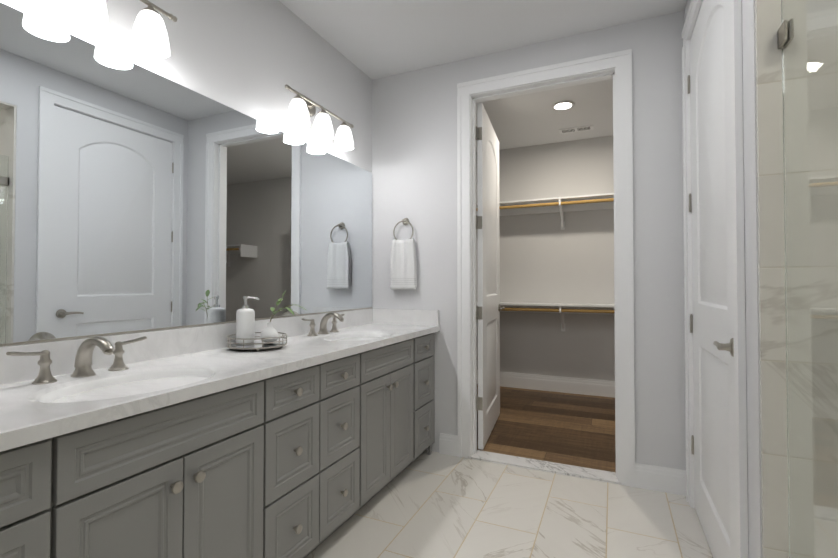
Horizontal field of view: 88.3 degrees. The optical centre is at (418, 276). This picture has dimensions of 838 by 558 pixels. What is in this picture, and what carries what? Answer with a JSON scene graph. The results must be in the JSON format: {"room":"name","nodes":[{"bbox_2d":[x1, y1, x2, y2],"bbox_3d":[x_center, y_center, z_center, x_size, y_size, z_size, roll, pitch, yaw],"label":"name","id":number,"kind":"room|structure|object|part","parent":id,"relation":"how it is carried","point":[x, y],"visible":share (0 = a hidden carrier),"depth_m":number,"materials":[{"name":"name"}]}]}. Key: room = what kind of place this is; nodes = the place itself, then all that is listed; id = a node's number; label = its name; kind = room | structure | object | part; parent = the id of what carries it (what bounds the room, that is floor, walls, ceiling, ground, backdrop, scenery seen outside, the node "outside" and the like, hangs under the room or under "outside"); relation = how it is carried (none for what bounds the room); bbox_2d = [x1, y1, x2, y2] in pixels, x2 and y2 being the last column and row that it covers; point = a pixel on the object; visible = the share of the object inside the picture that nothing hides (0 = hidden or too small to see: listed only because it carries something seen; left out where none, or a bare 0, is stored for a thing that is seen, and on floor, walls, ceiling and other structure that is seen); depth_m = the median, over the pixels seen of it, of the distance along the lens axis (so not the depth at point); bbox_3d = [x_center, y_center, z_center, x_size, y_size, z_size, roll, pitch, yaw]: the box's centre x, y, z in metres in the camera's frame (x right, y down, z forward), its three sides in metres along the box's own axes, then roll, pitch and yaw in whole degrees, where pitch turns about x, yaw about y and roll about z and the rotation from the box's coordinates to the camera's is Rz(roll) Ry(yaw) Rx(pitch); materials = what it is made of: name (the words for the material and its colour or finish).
{"room":"bathroom","nodes":[
{"label":"bathroom","id":0,"kind":"room"},
{"bbox_2d":[0,0,371,172],"bbox_3d":[-1.321,-0.163,1.209,0.120,2.700,4.710,0,-1,24],"label":"wall","id":1,"kind":"structure","parent":0,"point":[252,58],"depth_m":2.15,"materials":[{"name":"white paint"}]},
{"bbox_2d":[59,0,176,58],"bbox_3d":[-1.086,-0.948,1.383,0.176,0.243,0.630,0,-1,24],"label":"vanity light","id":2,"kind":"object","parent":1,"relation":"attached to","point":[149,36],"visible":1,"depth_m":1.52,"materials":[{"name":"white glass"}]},
{"bbox_2d":[0,307,371,346],"bbox_3d":[-0.936,0.212,1.900,0.009,0.008,2.858,0,-1,24],"label":"channel","id":3,"kind":"object","parent":1,"relation":"attached to","point":[57,339],"visible":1,"depth_m":1.63,"materials":[{"name":"silver metal"}]},
{"bbox_2d":[0,2,371,343],"bbox_3d":[-0.937,-0.289,1.909,0.006,1.008,2.858,0,-1,24],"label":"wall mirror","id":4,"kind":"object","parent":1,"relation":"attached to","point":[134,197],"visible":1,"depth_m":1.66,"materials":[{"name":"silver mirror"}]},
{"bbox_2d":[285,85,353,150],"bbox_3d":[-0.580,-0.929,2.511,0.176,0.243,0.630,0,-1,24],"label":"vanity light","id":5,"kind":"object","parent":1,"relation":"attached to","point":[301,109],"visible":1,"depth_m":2.46,"materials":[{"name":"white glass"}]},
{"bbox_2d":[279,0,686,152],"bbox_3d":[1.075,-1.562,1.297,4.440,0.100,6.790,0,-1,24],"label":"ceiling","id":6,"kind":"structure","parent":0,"point":[374,39],"depth_m":2.66,"materials":[{"name":"white paint"}]},
{"bbox_2d":[552,101,574,109],"bbox_3d":[1.238,-1.466,3.705,0.188,0.011,0.188,0,-1,24],"label":"recessed light","id":7,"kind":"object","parent":6,"relation":"in","point":[564,105],"visible":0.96,"depth_m":3.69,"materials":[{"name":"white paint"}]},
{"bbox_2d":[559,125,593,133],"bbox_3d":[1.561,-1.458,4.284,0.320,0.009,0.120,0,-1,24],"label":"ceiling vent","id":8,"kind":"object","parent":6,"relation":"in","point":[576,129],"visible":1,"depth_m":4.27,"materials":[{"name":"white metal"}]},
{"bbox_2d":[306,450,712,557],"bbox_3d":[-0.371,1.229,0.694,2.256,0.100,4.590,0,-1,24],"label":"floor","id":9,"kind":"structure","parent":0,"point":[424,504],"depth_m":2.13,"materials":[{"name":"tile"}]},
{"bbox_2d":[0,408,75,557],"bbox_3d":[-1.095,0.764,0.914,0.518,0.838,0.328,0,-1,24],"label":"base cabinet","id":10,"kind":"object","parent":9,"relation":"on","point":[38,453],"depth_m":0.92,"materials":[{"name":"paint"}]},
{"bbox_2d":[0,360,275,557],"bbox_3d":[-0.903,0.771,1.342,0.518,0.838,0.647,0,-1,24],"label":"base cabinet","id":11,"kind":"object","parent":9,"relation":"on","point":[175,458],"depth_m":1.24,"materials":[{"name":"paint"}]},
{"bbox_2d":[184,348,327,557],"bbox_3d":[-0.711,0.778,1.771,0.518,0.838,0.332,0,-1,24],"label":"base cabinet","id":12,"kind":"object","parent":9,"relation":"on","point":[314,433],"depth_m":1.69,"materials":[{"name":"paint"}]},
{"bbox_2d":[240,340,367,536],"bbox_3d":[-0.581,0.783,2.060,0.518,0.838,0.336,0,-1,24],"label":"base cabinet","id":13,"kind":"object","parent":9,"relation":"on","point":[347,367],"depth_m":1.98,"materials":[{"name":"paint"}]},
{"bbox_2d":[292,332,419,501],"bbox_3d":[-0.389,0.790,2.488,0.518,0.838,0.640,0,-1,24],"label":"base cabinet","id":14,"kind":"object","parent":9,"relation":"on","point":[393,357],"depth_m":2.40,"materials":[{"name":"paint"}]},
{"bbox_2d":[344,324,439,454],"bbox_3d":[-0.190,0.797,2.932,0.518,0.838,0.368,0,-1,24],"label":"base cabinet","id":15,"kind":"object","parent":9,"relation":"on","point":[427,335],"depth_m":2.84,"materials":[{"name":"paint"}]},
{"bbox_2d":[0,308,439,451],"bbox_3d":[-0.690,0.343,1.793,0.543,0.256,2.868,0,-1,24],"label":"countertop","id":16,"kind":"structure","parent":15,"relation":"on","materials":[{"name":"stone"}]},
{"bbox_2d":[227,290,305,350],"bbox_3d":[-0.701,0.195,1.950,0.328,0.262,0.258,0,-1,24],"label":"round tray","id":17,"kind":"object","parent":16,"relation":"on","point":[245,338],"visible":0.98,"depth_m":1.95,"materials":[{"name":"silver metal"}]},
{"bbox_2d":[236,296,258,342],"bbox_3d":[-0.791,0.198,1.979,0.093,0.217,0.081,0,-1,24],"label":"soap dispenser","id":18,"kind":"object","parent":17,"relation":"on","point":[245,317],"depth_m":1.95,"materials":[{"name":"white ceramic"}]},
{"bbox_2d":[777,0,837,557],"bbox_3d":[0.488,0.158,0.016,0.114,2.020,2.580,0,-1,24],"label":"shower door","id":19,"kind":"structure","parent":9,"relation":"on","point":[807,33],"depth_m":1.03,"materials":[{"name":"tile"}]},
{"bbox_2d":[372,10,685,469],"bbox_3d":[1.643,-0.143,2.394,4.320,2.700,0.120,0,-1,24],"label":"wall","id":20,"kind":"structure","parent":0,"point":[414,147],"depth_m":2.67,"materials":[{"name":"white paint"}]},
{"bbox_2d":[390,218,416,288],"bbox_3d":[-0.109,-0.165,3.075,0.201,0.515,0.070,0,-1,24],"label":"towel ring","id":21,"kind":"object","parent":20,"relation":"attached to","point":[403,264],"visible":1,"depth_m":3.05,"materials":[{"name":"white fabric"}]},
{"bbox_2d":[439,433,457,449],"bbox_3d":[0.027,1.137,3.179,0.650,0.165,0.015,0,-1,24],"label":"baseboard","id":22,"kind":"structure","parent":20,"relation":"attached to","point":[449,441],"depth_m":2.94,"materials":[{"name":"white paint"}]},
{"bbox_2d":[476,103,504,449],"bbox_3d":[0.537,-0.001,3.426,0.172,2.422,0.925,0,-1,24],"label":"closet door","id":23,"kind":"structure","parent":20,"relation":"in","point":[488,307],"depth_m":3.24,"materials":[{"name":"white paint"}]},
{"bbox_2d":[468,450,621,484],"bbox_3d":[0.778,1.257,2.751,0.928,0.112,0.135,0,-1,24],"label":"sill","id":24,"kind":"structure","parent":20,"relation":"attached to","point":[568,470],"depth_m":2.72,"materials":[{"name":"stone"}]},
{"bbox_2d":[457,49,634,487],"bbox_3d":[0.782,-0.052,2.781,1.070,2.531,0.166,0,-1,24],"label":"door frame","id":25,"kind":"structure","parent":20,"relation":"attached to","point":[616,67],"depth_m":2.67,"materials":[{"name":"white paint"}]},
{"bbox_2d":[635,463,685,487],"bbox_3d":[2.417,1.120,2.106,2.450,0.165,0.015,0,-1,24],"label":"baseboard","id":26,"kind":"structure","parent":20,"relation":"attached to","point":[662,479],"depth_m":2.42,"materials":[{"name":"white paint"}]},
{"bbox_2d":[476,135,614,380],"bbox_3d":[2.440,-0.112,4.316,4.440,2.700,0.120,0,-1,24],"label":"wall","id":27,"kind":"structure","parent":0,"point":[544,258],"depth_m":4.65,"materials":[{"name":"white paint"}]},
{"bbox_2d":[476,193,613,229],"bbox_3d":[1.477,-0.653,4.523,2.276,0.300,0.303,0,-1,24],"label":"closet shelf","id":28,"kind":"object","parent":27,"relation":"attached to","point":[561,205],"visible":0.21,"depth_m":4.54,"materials":[{"name":"white paint"}]},
{"bbox_3d":[1.427,-0.743,4.414,2.240,0.033,0.032,0,-1,24],"label":"rod","id":29,"kind":"part","parent":28,"relation":"part of","materials":[{"name":"brown wood"}]},
{"bbox_2d":[477,302,614,330],"bbox_3d":[1.477,0.436,4.505,2.276,0.300,0.303,0,-1,24],"label":"closet shelf","id":30,"kind":"object","parent":27,"relation":"attached to","point":[575,308],"visible":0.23,"depth_m":4.50,"materials":[{"name":"white paint"}]},
{"bbox_3d":[1.427,0.347,4.396,2.240,0.033,0.032,0,-1,24],"label":"rod","id":31,"kind":"part","parent":30,"relation":"part of","materials":[{"name":"brown wood"}]},
{"bbox_2d":[477,370,614,397],"bbox_3d":[2.413,1.155,4.234,4.200,0.165,0.015,0,-1,24],"label":"baseboard","id":32,"kind":"structure","parent":27,"relation":"attached to","point":[604,388],"depth_m":4.64,"materials":[{"name":"white paint"}]},
{"bbox_2d":[477,384,615,471],"bbox_3d":[2.039,1.273,3.399,4.440,0.100,2.080,0,-1,24],"label":"floor","id":33,"kind":"structure","parent":0,"point":[567,428],"depth_m":3.47,"materials":[{"name":"brown wood"}]},
{"bbox_2d":[684,0,761,557],"bbox_3d":[0.627,-0.177,0.335,0.120,2.700,4.470,0,-1,24],"label":"wall","id":34,"kind":"structure","parent":0,"point":[751,288],"depth_m":1.28,"materials":[{"name":"white paint"}]},
{"bbox_2d":[688,0,735,557],"bbox_3d":[1.260,-0.029,1.837,0.136,2.436,0.921,0,-1,24],"label":"hall door","id":35,"kind":"structure","parent":34,"relation":"in","point":[711,329],"depth_m":1.80,"materials":[{"name":"white paint"}]},
{"bbox_2d":[682,0,747,557],"bbox_3d":[1.284,-0.073,1.823,0.141,2.541,1.097,0,-1,24],"label":"door frame","id":36,"kind":"structure","parent":34,"relation":"attached to","point":[740,407],"depth_m":1.38,"materials":[{"name":"white paint"}]},
{"bbox_2d":[755,0,788,557],"bbox_3d":[0.487,-0.182,0.021,0.120,2.700,2.607,0,-1,24],"label":"shower wall tile","id":37,"kind":"structure","parent":34,"relation":"attached to","point":[772,337],"depth_m":1.06,"materials":[{"name":"tile"}]}
]}

